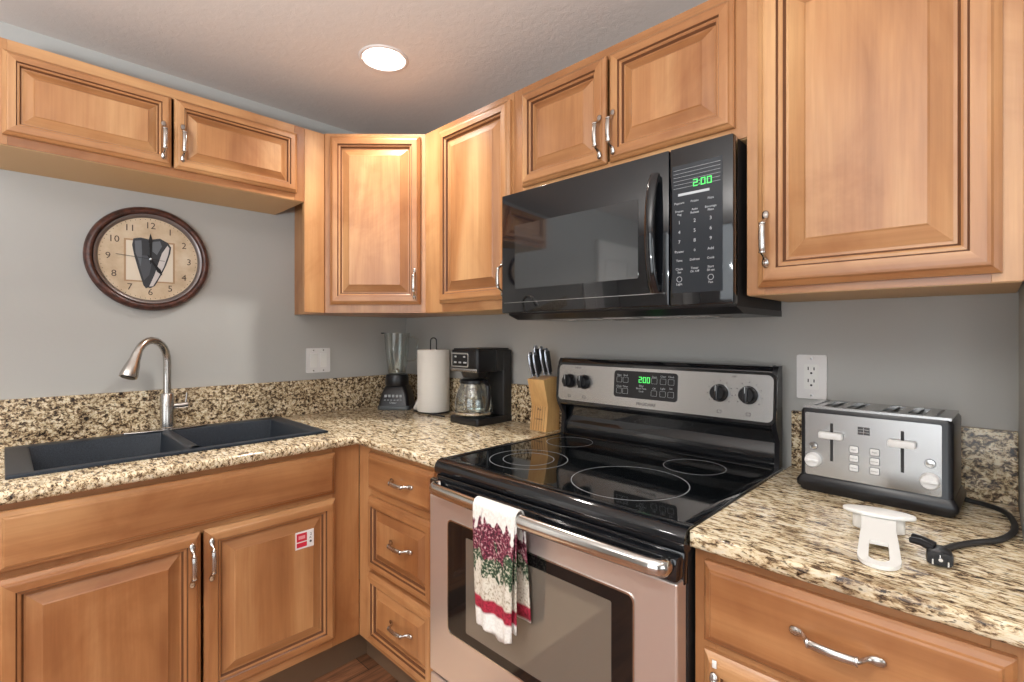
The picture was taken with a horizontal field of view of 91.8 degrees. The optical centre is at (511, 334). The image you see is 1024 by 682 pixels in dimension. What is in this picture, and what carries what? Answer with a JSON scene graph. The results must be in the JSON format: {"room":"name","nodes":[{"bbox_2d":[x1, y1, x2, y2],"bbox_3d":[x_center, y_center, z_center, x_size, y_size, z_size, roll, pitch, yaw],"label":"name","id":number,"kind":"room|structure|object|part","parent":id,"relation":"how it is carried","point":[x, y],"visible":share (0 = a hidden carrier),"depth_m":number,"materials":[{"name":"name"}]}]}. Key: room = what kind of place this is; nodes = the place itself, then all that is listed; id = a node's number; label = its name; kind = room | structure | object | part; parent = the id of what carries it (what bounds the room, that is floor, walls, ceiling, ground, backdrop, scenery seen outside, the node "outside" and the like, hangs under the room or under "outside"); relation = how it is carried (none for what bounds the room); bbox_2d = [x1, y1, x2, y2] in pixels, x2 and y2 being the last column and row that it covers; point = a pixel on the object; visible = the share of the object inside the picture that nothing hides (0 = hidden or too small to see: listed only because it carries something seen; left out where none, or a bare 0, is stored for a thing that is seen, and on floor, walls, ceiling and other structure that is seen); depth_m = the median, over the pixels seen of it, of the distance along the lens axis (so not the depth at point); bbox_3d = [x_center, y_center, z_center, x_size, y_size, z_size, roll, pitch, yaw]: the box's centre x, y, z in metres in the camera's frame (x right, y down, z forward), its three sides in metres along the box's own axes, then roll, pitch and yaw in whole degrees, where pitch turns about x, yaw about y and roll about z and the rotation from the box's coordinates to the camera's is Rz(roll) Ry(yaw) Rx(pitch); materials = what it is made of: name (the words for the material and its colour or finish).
{"room":"kitchen","nodes":[
{"label":"kitchen","id":0,"kind":"room"},
{"bbox_2d":[0,21,405,578],"bbox_3d":[-2.112,0.061,1.224,0.120,2.354,4.520,0,0,44],"label":"wall","id":1,"kind":"structure","parent":0,"point":[61,335],"depth_m":1.90,"materials":[{"name":"grey paint"}]},
{"bbox_2d":[83,207,208,310],"bbox_3d":[-1.369,-0.287,1.880,0.031,0.391,0.391,0,0,44],"label":"wall clock","id":2,"kind":"object","parent":1,"relation":"attached to","point":[141,258],"visible":1,"depth_m":1.87,"materials":[{"name":"brown wood"}]},
{"bbox_2d":[124,238,174,283],"bbox_3d":[-1.373,-0.278,1.883,0.001,0.158,0.158,0,0,44],"label":"picture","id":3,"kind":"object","parent":2,"relation":"attached to","point":[146,260],"depth_m":1.88,"materials":[{"name":"beige paper"}]},
{"bbox_2d":[0,37,303,214],"bbox_3d":[-1.237,-0.687,1.777,0.361,0.301,0.883,0,0,44],"label":"upper cabinet","id":4,"kind":"object","parent":1,"relation":"attached to","point":[62,117],"visible":1,"depth_m":1.63,"materials":[{"name":"brown wood"}]},
{"bbox_3d":[-1.289,-0.684,1.532,0.022,0.237,0.399,0,0,44],"label":"door","id":5,"kind":"part","parent":4,"relation":"part of","materials":[{"name":"brown wood"}]},
{"bbox_3d":[-1.156,-0.820,1.698,0.018,0.035,0.802,0,0,44],"label":"rail","id":6,"kind":"part","parent":4,"relation":"part of","materials":[{"name":"brown wood"}]},
{"bbox_3d":[-1.156,-0.555,1.698,0.018,0.035,0.802,0,0,44],"label":"rail","id":7,"kind":"part","parent":4,"relation":"part of","materials":[{"name":"brown wood"}]},
{"bbox_3d":[-1.260,-0.537,1.799,0.296,0.002,0.879,0,0,44],"label":"panel","id":8,"kind":"part","parent":4,"relation":"part of","materials":[{"name":"brown wood"}]},
{"bbox_3d":[-1.147,-0.647,1.637,0.035,0.129,0.016,0,0,44],"label":"handle","id":9,"kind":"part","parent":4,"relation":"part of","materials":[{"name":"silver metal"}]},
{"bbox_3d":[-1.108,-0.651,1.676,0.035,0.129,0.016,0,0,44],"label":"handle","id":10,"kind":"part","parent":4,"relation":"part of","materials":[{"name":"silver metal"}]},
{"bbox_3d":[-1.000,-0.684,1.829,0.022,0.237,0.413,0,0,44],"label":"door","id":11,"kind":"part","parent":4,"relation":"part of","materials":[{"name":"brown wood"}]},
{"bbox_2d":[0,373,407,448],"bbox_3d":[-1.268,0.289,1.993,0.020,0.158,2.000,0,0,44],"label":"backsplash","id":12,"kind":"structure","parent":1,"relation":"attached to","point":[23,421],"depth_m":1.94,"materials":[{"name":"stone"}]},
{"bbox_2d":[306,348,329,372],"bbox_3d":[-0.920,0.121,2.357,0.010,0.116,0.116,0,0,44],"label":"switch plate","id":13,"kind":"object","parent":1,"relation":"attached to","point":[317,359],"visible":1,"depth_m":2.35,"materials":[{"name":"white plastic"}]},
{"bbox_2d":[295,128,466,317],"bbox_3d":[-0.596,-0.465,2.252,0.620,0.745,0.688,0,0,44],"label":"upper cabinet","id":14,"kind":"object","parent":1,"relation":"attached to","point":[360,222],"visible":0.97,"depth_m":2.05,"materials":[{"name":"brown wood"}]},
{"bbox_3d":[-0.567,-0.474,2.055,0.374,0.697,0.022,0,0,-1],"label":"door","id":15,"kind":"part","parent":14,"relation":"part of","materials":[{"name":"brown wood"}]},
{"bbox_3d":[-0.401,-0.210,2.029,0.016,0.129,0.035,0,0,-1],"label":"handle","id":16,"kind":"part","parent":14,"relation":"part of","materials":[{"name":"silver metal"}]},
{"bbox_2d":[0,0,707,133],"bbox_3d":[-0.355,-1.076,-0.497,5.000,0.120,4.500,0,0,44],"label":"ceiling","id":17,"kind":"structure","parent":0,"point":[298,57],"depth_m":1.71,"materials":[{"name":"grey paint"}]},
{"bbox_2d":[359,44,408,71],"bbox_3d":[-0.471,-1.038,1.824,0.178,0.056,0.178,0,0,44],"label":"recessed light","id":18,"kind":"object","parent":17,"relation":"in","point":[384,58],"visible":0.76,"depth_m":1.87,"materials":[{"name":"white glass"}]},
{"bbox_2d":[310,579,398,681],"bbox_3d":[-0.355,1.278,-0.497,5.000,0.080,4.500,0,0,44],"label":"floor","id":19,"kind":"structure","parent":0,"point":[363,668],"depth_m":1.81,"materials":[{"name":"brown wood"}]},
{"bbox_2d":[0,444,366,681],"bbox_3d":[-1.084,0.819,1.707,0.678,0.838,1.045,0,0,44],"label":"base cabinet","id":20,"kind":"object","parent":19,"relation":"on","point":[246,572],"visible":0.97,"depth_m":1.43,"materials":[{"name":"brown wood"}]},
{"bbox_3d":[-1.062,0.828,1.310,0.022,0.499,0.420,0,0,44],"label":"door","id":21,"kind":"part","parent":20,"relation":"part of","materials":[{"name":"brown wood"}]},
{"bbox_3d":[-0.933,0.570,1.472,0.018,0.035,0.828,0,0,44],"label":"rail","id":22,"kind":"part","parent":20,"relation":"part of","materials":[{"name":"brown wood"}]},
{"bbox_3d":[-0.933,0.417,1.472,0.018,0.035,0.828,0,0,44],"label":"rail","id":23,"kind":"part","parent":20,"relation":"part of","materials":[{"name":"brown wood"}]},
{"bbox_3d":[-0.918,0.489,1.458,0.022,0.144,0.835,0,0,44],"label":"false drawer","id":24,"kind":"part","parent":20,"relation":"part of","materials":[{"name":"brown wood"}]},
{"bbox_3d":[-0.913,0.668,1.422,0.035,0.129,0.016,0,0,44],"label":"handle","id":25,"kind":"part","parent":20,"relation":"part of","materials":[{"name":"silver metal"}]},
{"bbox_3d":[-0.878,0.666,1.458,0.035,0.129,0.016,0,0,44],"label":"handle","id":26,"kind":"part","parent":20,"relation":"part of","materials":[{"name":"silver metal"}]},
{"bbox_3d":[-0.768,0.828,1.612,0.022,0.499,0.407,0,0,44],"label":"door","id":27,"kind":"part","parent":20,"relation":"part of","materials":[{"name":"brown wood"}]},
{"bbox_2d":[0,406,567,504],"bbox_3d":[-0.737,0.384,1.742,1.131,0.030,1.620,0,0,44],"label":"countertop","id":28,"kind":"structure","parent":20,"relation":"on","point":[424,439],"depth_m":1.65,"materials":[{"name":"stone"}]},
{"bbox_2d":[119,337,207,434],"bbox_3d":[-1.319,0.184,1.852,0.123,0.353,0.309,0,0,20],"label":"kitchen faucet","id":29,"kind":"object","parent":28,"relation":"on","point":[130,370],"visible":1,"depth_m":1.86,"materials":[{"name":"grey metal"}]},
{"bbox_3d":[-1.317,0.119,1.819,0.026,0.223,0.154,0,0,7],"label":"spout","id":30,"kind":"part","parent":29,"relation":"part of","materials":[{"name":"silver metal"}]},
{"bbox_3d":[-1.309,0.357,1.882,0.052,0.006,0.269,0,0,44],"label":"deck plate","id":31,"kind":"part","parent":29,"relation":"part of","materials":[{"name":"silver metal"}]},
{"bbox_3d":[-1.280,0.253,1.912,0.023,0.061,0.053,0,0,44],"label":"lever","id":32,"kind":"part","parent":29,"relation":"part of","materials":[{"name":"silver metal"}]},
{"bbox_2d":[4,416,327,479],"bbox_3d":[-1.160,0.454,1.731,0.480,0.198,0.853,0,0,44],"label":"sink","id":33,"kind":"object","parent":28,"relation":"in","point":[21,461],"visible":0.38,"depth_m":1.73,"materials":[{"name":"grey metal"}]},
{"bbox_2d":[378,333,444,416],"bbox_3d":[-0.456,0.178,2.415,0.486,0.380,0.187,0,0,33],"label":"blender","id":34,"kind":"object","parent":28,"relation":"on","point":[397,394],"visible":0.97,"depth_m":2.44,"materials":[{"name":"black plastic"}]},
{"bbox_2d":[381,333,414,373],"bbox_3d":[-0.569,0.092,2.490,0.154,0.208,0.139,0,0,44],"label":"jar","id":35,"kind":"object","parent":34,"relation":"on","point":[396,370],"depth_m":2.49,"materials":[{"name":"clear glass"}]},
{"bbox_3d":[-0.421,0.360,2.344,0.044,0.015,0.361,0,0,-36],"label":"power cord","id":36,"kind":"part","parent":34,"relation":"part of","materials":[{"name":"black plastic"}]},
{"bbox_2d":[419,337,448,413],"bbox_3d":[-0.375,0.190,2.369,0.162,0.356,0.143,0,0,44],"label":"paper towel holder","id":37,"kind":"object","parent":28,"relation":"on","point":[432,337],"visible":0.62,"depth_m":2.34,"materials":[{"name":"black metal"}]},
{"bbox_2d":[414,349,449,412],"bbox_3d":[-0.378,0.215,2.372,0.160,0.290,0.152,0,0,44],"label":"paper towel roll","id":38,"kind":"object","parent":37,"relation":"on","point":[433,365],"visible":0.98,"depth_m":2.30,"materials":[{"name":"white paper"}]},
{"bbox_2d":[450,347,511,426],"bbox_3d":[-0.131,0.212,2.117,0.178,0.312,0.205,0,0,44],"label":"coffee maker","id":39,"kind":"object","parent":28,"relation":"on","point":[492,364],"visible":0.95,"depth_m":2.08,"materials":[{"name":"black plastic"}]},
{"bbox_2d":[454,378,492,416],"bbox_3d":[-0.161,0.260,2.083,0.165,0.153,0.180,0,0,5],"label":"coffee carafe","id":40,"kind":"object","parent":39,"relation":"on","point":[472,412],"visible":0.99,"depth_m":2.04,"materials":[{"name":"clear glass"}]},
{"bbox_3d":[-0.160,0.193,2.091,0.120,0.019,0.120,0,0,44],"label":"carafe lid","id":41,"kind":"part","parent":40,"relation":"part of","materials":[{"name":"black plastic"}]},
{"bbox_3d":[-0.111,0.248,2.016,0.018,0.126,0.067,0,0,-36],"label":"carafe handle","id":42,"kind":"part","parent":40,"relation":"part of","materials":[{"name":"black plastic"}]},
{"bbox_3d":[-0.131,0.059,2.119,0.155,0.006,0.190,0,0,44],"label":"lid","id":43,"kind":"part","parent":39,"relation":"part of","materials":[{"name":"black plastic"}]},
{"bbox_2d":[528,375,558,431],"bbox_3d":[0.122,0.265,1.927,0.082,0.206,0.094,0,0,44],"label":"knife block","id":44,"kind":"object","parent":28,"relation":"on","point":[545,407],"visible":1,"depth_m":1.90,"materials":[{"name":"brown wood"}]},
{"bbox_2d":[528,352,535,376],"bbox_3d":[0.076,0.114,1.921,0.036,0.096,0.019,0,0,-37],"label":"kitchen knife","id":45,"kind":"object","parent":44,"relation":"on","point":[530,359],"visible":0.86,"depth_m":1.91,"materials":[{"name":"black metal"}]},
{"bbox_2d":[532,352,540,376],"bbox_3d":[0.093,0.114,1.905,0.036,0.096,0.019,0,0,-37],"label":"kitchen knife","id":46,"kind":"object","parent":44,"relation":"on","point":[536,365],"visible":1,"depth_m":1.90,"materials":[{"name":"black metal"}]},
{"bbox_2d":[533,345,541,373],"bbox_3d":[0.101,0.098,1.937,0.037,0.113,0.020,0,0,-10],"label":"kitchen knife","id":47,"kind":"object","parent":44,"relation":"on","point":[535,349],"visible":0.52,"depth_m":1.93,"materials":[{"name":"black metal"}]},
{"bbox_2d":[539,346,546,374],"bbox_3d":[0.121,0.100,1.918,0.037,0.110,0.020,0,0,-10],"label":"kitchen knife","id":48,"kind":"object","parent":44,"relation":"on","point":[541,350],"visible":0.89,"depth_m":1.91,"materials":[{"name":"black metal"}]},
{"bbox_2d":[544,348,551,374],"bbox_3d":[0.138,0.102,1.905,0.037,0.104,0.019,0,0,-37],"label":"kitchen knife","id":49,"kind":"object","parent":44,"relation":"on","point":[546,352],"visible":1,"depth_m":1.90,"materials":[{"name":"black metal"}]},
{"bbox_3d":[-0.933,1.091,1.472,0.018,0.035,0.828,0,0,44],"label":"rail","id":50,"kind":"part","parent":20,"relation":"part of","materials":[{"name":"brown wood"}]},
{"bbox_2d":[297,532,306,547],"bbox_3d":[-0.705,0.689,1.664,0.001,0.046,0.034,0,0,44],"label":"print","id":51,"kind":"object","parent":20,"relation":"attached to","point":[301,536],"depth_m":1.66,"materials":[{"name":"red paper"}]},
{"bbox_2d":[360,445,436,681],"bbox_3d":[-0.209,0.819,1.883,0.572,0.838,0.678,0,0,44],"label":"base cabinet","id":52,"kind":"object","parent":19,"relation":"on","point":[395,493],"visible":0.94,"depth_m":1.64,"materials":[{"name":"brown wood"}]},
{"bbox_3d":[-0.358,1.091,1.649,0.378,0.035,0.018,0,0,44],"label":"rail","id":53,"kind":"part","parent":52,"relation":"part of","materials":[{"name":"brown wood"}]},
{"bbox_3d":[-0.374,0.700,1.635,0.383,0.254,0.022,0,0,44],"label":"drawer","id":54,"kind":"part","parent":52,"relation":"part of","materials":[{"name":"brown wood"}]},
{"bbox_3d":[-0.370,0.951,1.591,0.129,0.016,0.035,0,0,44],"label":"handle","id":55,"kind":"part","parent":52,"relation":"part of","materials":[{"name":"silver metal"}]},
{"bbox_3d":[-0.371,0.686,1.593,0.129,0.016,0.035,0,0,44],"label":"handle","id":56,"kind":"part","parent":52,"relation":"part of","materials":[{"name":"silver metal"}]},
{"bbox_3d":[-0.374,0.963,1.635,0.383,0.240,0.022,0,0,44],"label":"drawer","id":57,"kind":"part","parent":52,"relation":"part of","materials":[{"name":"brown wood"}]},
{"bbox_3d":[-0.367,0.481,1.588,0.129,0.016,0.035,0,0,44],"label":"handle","id":58,"kind":"part","parent":52,"relation":"part of","materials":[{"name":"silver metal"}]},
{"bbox_3d":[-0.358,0.835,1.649,0.378,0.035,0.018,0,0,44],"label":"rail","id":59,"kind":"part","parent":52,"relation":"part of","materials":[{"name":"brown wood"}]},
{"bbox_3d":[-0.358,0.560,1.649,0.378,0.045,0.018,0,0,44],"label":"rail","id":60,"kind":"part","parent":52,"relation":"part of","materials":[{"name":"brown wood"}]},
{"bbox_3d":[-0.374,0.481,1.635,0.383,0.128,0.022,0,0,44],"label":"drawer","id":61,"kind":"part","parent":52,"relation":"part of","materials":[{"name":"brown wood"}]},
{"bbox_3d":[-0.358,0.417,1.649,0.378,0.035,0.018,0,0,44],"label":"rail","id":62,"kind":"part","parent":52,"relation":"part of","materials":[{"name":"brown wood"}]},
{"bbox_2d":[429,357,782,681],"bbox_3d":[0.241,0.660,1.388,0.762,1.155,0.704,0,0,44],"label":"range","id":63,"kind":"object","parent":19,"relation":"on","point":[650,451],"visible":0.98,"depth_m":1.27,"materials":[{"name":"silver metal"}]},
{"bbox_3d":[0.047,1.076,1.188,0.754,0.203,0.038,0,0,44],"label":"storage drawer","id":64,"kind":"part","parent":63,"relation":"part of","materials":[{"name":"silver metal"}]},
{"bbox_2d":[473,496,530,643],"bbox_3d":[-0.031,0.558,1.179,0.158,0.313,0.056,0,0,44],"label":"dish towel","id":65,"kind":"object","parent":63,"relation":"hanging from","point":[501,578],"visible":0.99,"depth_m":1.16,"materials":[{"name":"fabric"}]},
{"bbox_3d":[0.027,0.426,1.144,0.716,0.034,0.055,0,0,44],"label":"oven handle","id":66,"kind":"part","parent":63,"relation":"part of","materials":[{"name":"silver metal"}]},
{"bbox_3d":[0.046,0.435,1.187,0.754,0.046,0.042,0,0,44],"label":"door trim","id":67,"kind":"part","parent":63,"relation":"part of","materials":[{"name":"black"}]},
{"bbox_3d":[0.046,0.712,1.187,0.754,0.506,0.040,0,0,44],"label":"oven door","id":68,"kind":"part","parent":63,"relation":"part of","materials":[{"name":"silver metal"}]},
{"bbox_3d":[0.055,0.440,1.197,0.758,0.062,0.022,0,0,44],"label":"vent trim","id":69,"kind":"part","parent":63,"relation":"part of","materials":[{"name":"black"}]},
{"bbox_3d":[0.201,0.168,1.801,0.051,0.051,0.036,0,0,44],"label":"knob","id":70,"kind":"part","parent":63,"relation":"part of","materials":[{"name":"black plastic"}]},
{"bbox_3d":[0.247,0.168,1.756,0.051,0.051,0.036,0,0,44],"label":"knob","id":71,"kind":"part","parent":63,"relation":"part of","materials":[{"name":"black plastic"}]},
{"bbox_2d":[434,431,782,552],"bbox_3d":[0.259,0.387,1.407,0.762,0.047,0.613,0,0,44],"label":"cooktop","id":72,"kind":"object","parent":63,"relation":"in","point":[647,494],"depth_m":1.26,"materials":[{"name":"black glass"}]},
{"bbox_3d":[0.428,0.164,1.603,0.226,0.088,0.010,0,0,44],"label":"display panel","id":73,"kind":"part","parent":63,"relation":"part of","materials":[{"name":"black plastic"}]},
{"bbox_3d":[0.440,0.174,1.593,0.738,0.128,0.014,0,0,44],"label":"control panel","id":74,"kind":"part","parent":63,"relation":"part of","materials":[{"name":"silver metal"}]},
{"bbox_3d":[0.440,0.174,1.592,0.754,0.144,0.017,0,0,44],"label":"panel frame","id":75,"kind":"part","parent":63,"relation":"part of","materials":[{"name":"black"}]},
{"bbox_3d":[0.589,0.168,1.423,0.051,0.051,0.036,0,0,44],"label":"knob","id":76,"kind":"part","parent":63,"relation":"part of","materials":[{"name":"black plastic"}]},
{"bbox_3d":[0.647,0.168,1.368,0.051,0.051,0.036,0,0,44],"label":"knob","id":77,"kind":"part","parent":63,"relation":"part of","materials":[{"name":"black plastic"}]},
{"bbox_2d":[695,548,1023,681],"bbox_3d":[0.706,0.819,0.994,0.446,0.838,0.678,0,0,44],"label":"base cabinet","id":78,"kind":"object","parent":19,"relation":"on","point":[753,624],"visible":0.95,"depth_m":0.79,"materials":[{"name":"brown wood"}]},
{"bbox_3d":[0.355,0.675,0.886,0.016,0.129,0.035,0,0,44],"label":"handle","id":79,"kind":"part","parent":78,"relation":"part of","materials":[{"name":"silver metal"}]},
{"bbox_3d":[0.505,0.831,0.781,0.409,0.494,0.022,0,0,44],"label":"door","id":80,"kind":"part","parent":78,"relation":"part of","materials":[{"name":"brown wood"}]},
{"bbox_3d":[0.516,0.575,0.799,0.365,0.035,0.018,0,0,44],"label":"rail","id":81,"kind":"part","parent":78,"relation":"part of","materials":[{"name":"brown wood"}]},
{"bbox_3d":[0.489,0.480,0.756,0.129,0.016,0.035,0,0,44],"label":"handle","id":82,"kind":"part","parent":78,"relation":"part of","materials":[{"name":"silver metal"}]},
{"bbox_3d":[0.516,0.417,0.799,0.365,0.035,0.018,0,0,44],"label":"rail","id":83,"kind":"part","parent":78,"relation":"part of","materials":[{"name":"brown wood"}]},
{"bbox_2d":[690,466,1023,648],"bbox_3d":[0.717,0.384,1.006,0.449,0.030,0.650,0,0,44],"label":"countertop","id":84,"kind":"structure","parent":78,"relation":"on","point":[780,526],"depth_m":0.84,"materials":[{"name":"stone"}]},
{"bbox_2d":[843,504,916,570],"bbox_3d":[0.639,0.349,0.865,0.112,0.036,0.220,0,0,36],"label":"tool","id":85,"kind":"object","parent":84,"relation":"on","point":[879,526],"visible":1,"depth_m":0.88,"materials":[{"name":"white plastic"}]},
{"bbox_2d":[797,399,1018,567],"bbox_3d":[0.765,0.268,1.012,0.482,0.201,0.374,0,0,-44],"label":"toaster","id":86,"kind":"object","parent":84,"relation":"on","point":[903,457],"visible":1,"depth_m":1.07,"materials":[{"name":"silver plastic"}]},
{"bbox_3d":[0.702,0.292,1.159,0.018,0.033,0.033,0,0,-44],"label":"browning knob","id":87,"kind":"part","parent":86,"relation":"part of","materials":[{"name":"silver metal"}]},
{"bbox_3d":[0.727,0.230,1.132,0.018,0.014,0.046,0,0,-44],"label":"lever","id":88,"kind":"part","parent":86,"relation":"part of","materials":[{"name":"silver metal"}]},
{"bbox_3d":[0.784,0.255,1.092,0.007,0.146,0.246,0,0,-44],"label":"plate","id":89,"kind":"part","parent":86,"relation":"part of","materials":[{"name":"silver metal"}]},
{"bbox_3d":[0.847,0.171,1.147,0.156,0.006,0.268,0,0,-44],"label":"plate","id":90,"kind":"part","parent":86,"relation":"part of","materials":[{"name":"silver metal"}]},
{"bbox_3d":[0.816,0.229,1.039,0.018,0.014,0.046,0,0,-44],"label":"lever","id":91,"kind":"part","parent":86,"relation":"part of","materials":[{"name":"silver metal"}]},
{"bbox_3d":[0.848,0.298,1.007,0.018,0.033,0.033,0,0,-44],"label":"browning knob","id":92,"kind":"part","parent":86,"relation":"part of","materials":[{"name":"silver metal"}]},
{"bbox_3d":[0.879,0.353,0.941,0.412,0.029,0.116,0,0,-44],"label":"power cord","id":93,"kind":"part","parent":86,"relation":"part of","materials":[{"name":"black plastic"}]},
{"bbox_2d":[406,290,1018,505],"bbox_3d":[1.221,0.061,1.053,4.900,2.354,0.120,0,0,44],"label":"wall","id":94,"kind":"structure","parent":0,"point":[956,352],"depth_m":1.31,"materials":[{"name":"grey paint"}]},
{"bbox_2d":[426,93,513,314],"bbox_3d":[-0.088,-0.464,1.981,0.512,0.747,0.369,0,0,44],"label":"upper cabinet","id":95,"kind":"object","parent":94,"relation":"attached to","point":[470,158],"visible":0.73,"depth_m":1.85,"materials":[{"name":"brown wood"}]},
{"bbox_3d":[-0.066,-0.091,2.004,0.508,0.002,0.304,0,0,44],"label":"panel","id":96,"kind":"part","parent":95,"relation":"part of","materials":[{"name":"brown wood"}]},
{"bbox_3d":[-0.141,-0.110,1.869,0.370,0.035,0.018,0,0,44],"label":"rail","id":97,"kind":"part","parent":95,"relation":"part of","materials":[{"name":"brown wood"}]},
{"bbox_3d":[-0.141,-0.820,1.869,0.370,0.035,0.018,0,0,44],"label":"rail","id":98,"kind":"part","parent":95,"relation":"part of","materials":[{"name":"brown wood"}]},
{"bbox_3d":[-0.043,-0.195,1.704,0.016,0.129,0.035,0,0,44],"label":"handle","id":99,"kind":"part","parent":95,"relation":"part of","materials":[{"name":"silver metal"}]},
{"bbox_2d":[408,373,561,428],"bbox_3d":[-0.172,0.289,2.309,1.110,0.158,0.020,0,0,44],"label":"backsplash","id":100,"kind":"structure","parent":94,"relation":"attached to","point":[521,404],"depth_m":2.29,"materials":[{"name":"stone"}]},
{"bbox_2d":[514,0,746,192],"bbox_3d":[0.372,-0.652,1.534,0.768,0.370,0.369,0,0,44],"label":"upper cabinet","id":101,"kind":"object","parent":94,"relation":"attached to","point":[680,81],"visible":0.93,"depth_m":1.36,"materials":[{"name":"brown wood"}]},
{"bbox_3d":[0.153,-0.653,1.554,0.334,0.312,0.022,0,0,44],"label":"door","id":102,"kind":"part","parent":101,"relation":"part of","materials":[{"name":"brown wood"}]},
{"bbox_3d":[0.243,-0.573,1.427,0.016,0.129,0.035,0,0,44],"label":"handle","id":103,"kind":"part","parent":101,"relation":"part of","materials":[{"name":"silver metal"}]},
{"bbox_3d":[0.275,-0.575,1.395,0.016,0.129,0.035,0,0,44],"label":"handle","id":104,"kind":"part","parent":101,"relation":"part of","materials":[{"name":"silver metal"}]},
{"bbox_3d":[0.290,-0.820,1.450,0.687,0.035,0.018,0,0,44],"label":"rail","id":105,"kind":"part","parent":101,"relation":"part of","materials":[{"name":"brown wood"}]},
{"bbox_3d":[0.290,-0.487,1.450,0.687,0.035,0.018,0,0,44],"label":"rail","id":106,"kind":"part","parent":101,"relation":"part of","materials":[{"name":"brown wood"}]},
{"bbox_2d":[502,133,781,321],"bbox_3d":[0.350,-0.257,1.519,0.757,0.416,0.419,0,0,44],"label":"microwave","id":107,"kind":"object","parent":101,"relation":"attached to","point":[661,236],"visible":1,"depth_m":1.32,"materials":[{"name":"glossy black plastic"},{"name":"dark glass"}]},
{"bbox_3d":[0.191,-0.268,1.468,0.599,0.393,0.030,0,0,44],"label":"door","id":108,"kind":"part","parent":107,"relation":"part of","materials":[{"name":"black glass"}]},
{"bbox_3d":[0.355,-0.258,1.255,0.027,0.306,0.046,0,0,44],"label":"handle","id":109,"kind":"part","parent":107,"relation":"part of","materials":[{"name":"black"}]},
{"bbox_3d":[0.463,-0.268,1.204,0.155,0.393,0.030,0,0,44],"label":"control panel","id":110,"kind":"part","parent":107,"relation":"part of","materials":[{"name":"black plastic"}]},
{"bbox_3d":[0.406,-0.653,1.308,0.349,0.312,0.022,0,0,44],"label":"door","id":111,"kind":"part","parent":101,"relation":"part of","materials":[{"name":"brown wood"}]},
{"bbox_2d":[797,355,826,399],"bbox_3d":[0.818,0.115,1.354,0.072,0.120,0.008,0,0,44],"label":"outlet plate","id":112,"kind":"object","parent":94,"relation":"attached to","point":[811,369],"visible":0.98,"depth_m":1.35,"materials":[{"name":"white plastic"}]},
{"bbox_2d":[804,364,818,389],"bbox_3d":[0.816,0.115,1.352,0.035,0.068,0.002,0,0,44],"label":"receptacle","id":113,"kind":"object","parent":112,"relation":"attached to","point":[811,371],"depth_m":1.35,"materials":[{"name":"white plastic"}]},
{"bbox_2d":[747,0,1023,301],"bbox_3d":[0.807,-0.464,1.104,0.454,0.746,0.379,0,0,44],"label":"upper cabinet","id":114,"kind":"object","parent":94,"relation":"attached to","point":[885,138],"visible":1,"depth_m":0.98,"materials":[{"name":"brown wood"}]},
{"bbox_3d":[0.560,-0.215,1.105,0.016,0.129,0.035,0,0,44],"label":"handle","id":115,"kind":"part","parent":114,"relation":"part of","materials":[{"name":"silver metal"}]},
{"bbox_3d":[0.722,-0.110,1.016,0.373,0.035,0.018,0,0,44],"label":"rail","id":116,"kind":"part","parent":114,"relation":"part of","materials":[{"name":"brown wood"}]},
{"bbox_3d":[0.829,-0.092,1.126,0.450,0.002,0.314,0,0,44],"label":"panel","id":117,"kind":"part","parent":114,"relation":"part of","materials":[{"name":"brown wood"}]},
{"bbox_2d":[791,410,1017,505],"bbox_3d":[0.939,0.289,1.229,0.441,0.158,0.020,0,0,44],"label":"backsplash","id":118,"kind":"structure","parent":94,"relation":"attached to","point":[989,457],"depth_m":1.10,"materials":[{"name":"stone"}]},
{"bbox_2d":[1019,281,1023,540],"bbox_3d":[1.036,0.111,0.939,0.100,2.254,0.300,0,0,44],"label":"wall","id":119,"kind":"structure","parent":0,"point":[1021,289],"depth_m":0.98,"materials":[{"name":"grey paint"}]}
]}

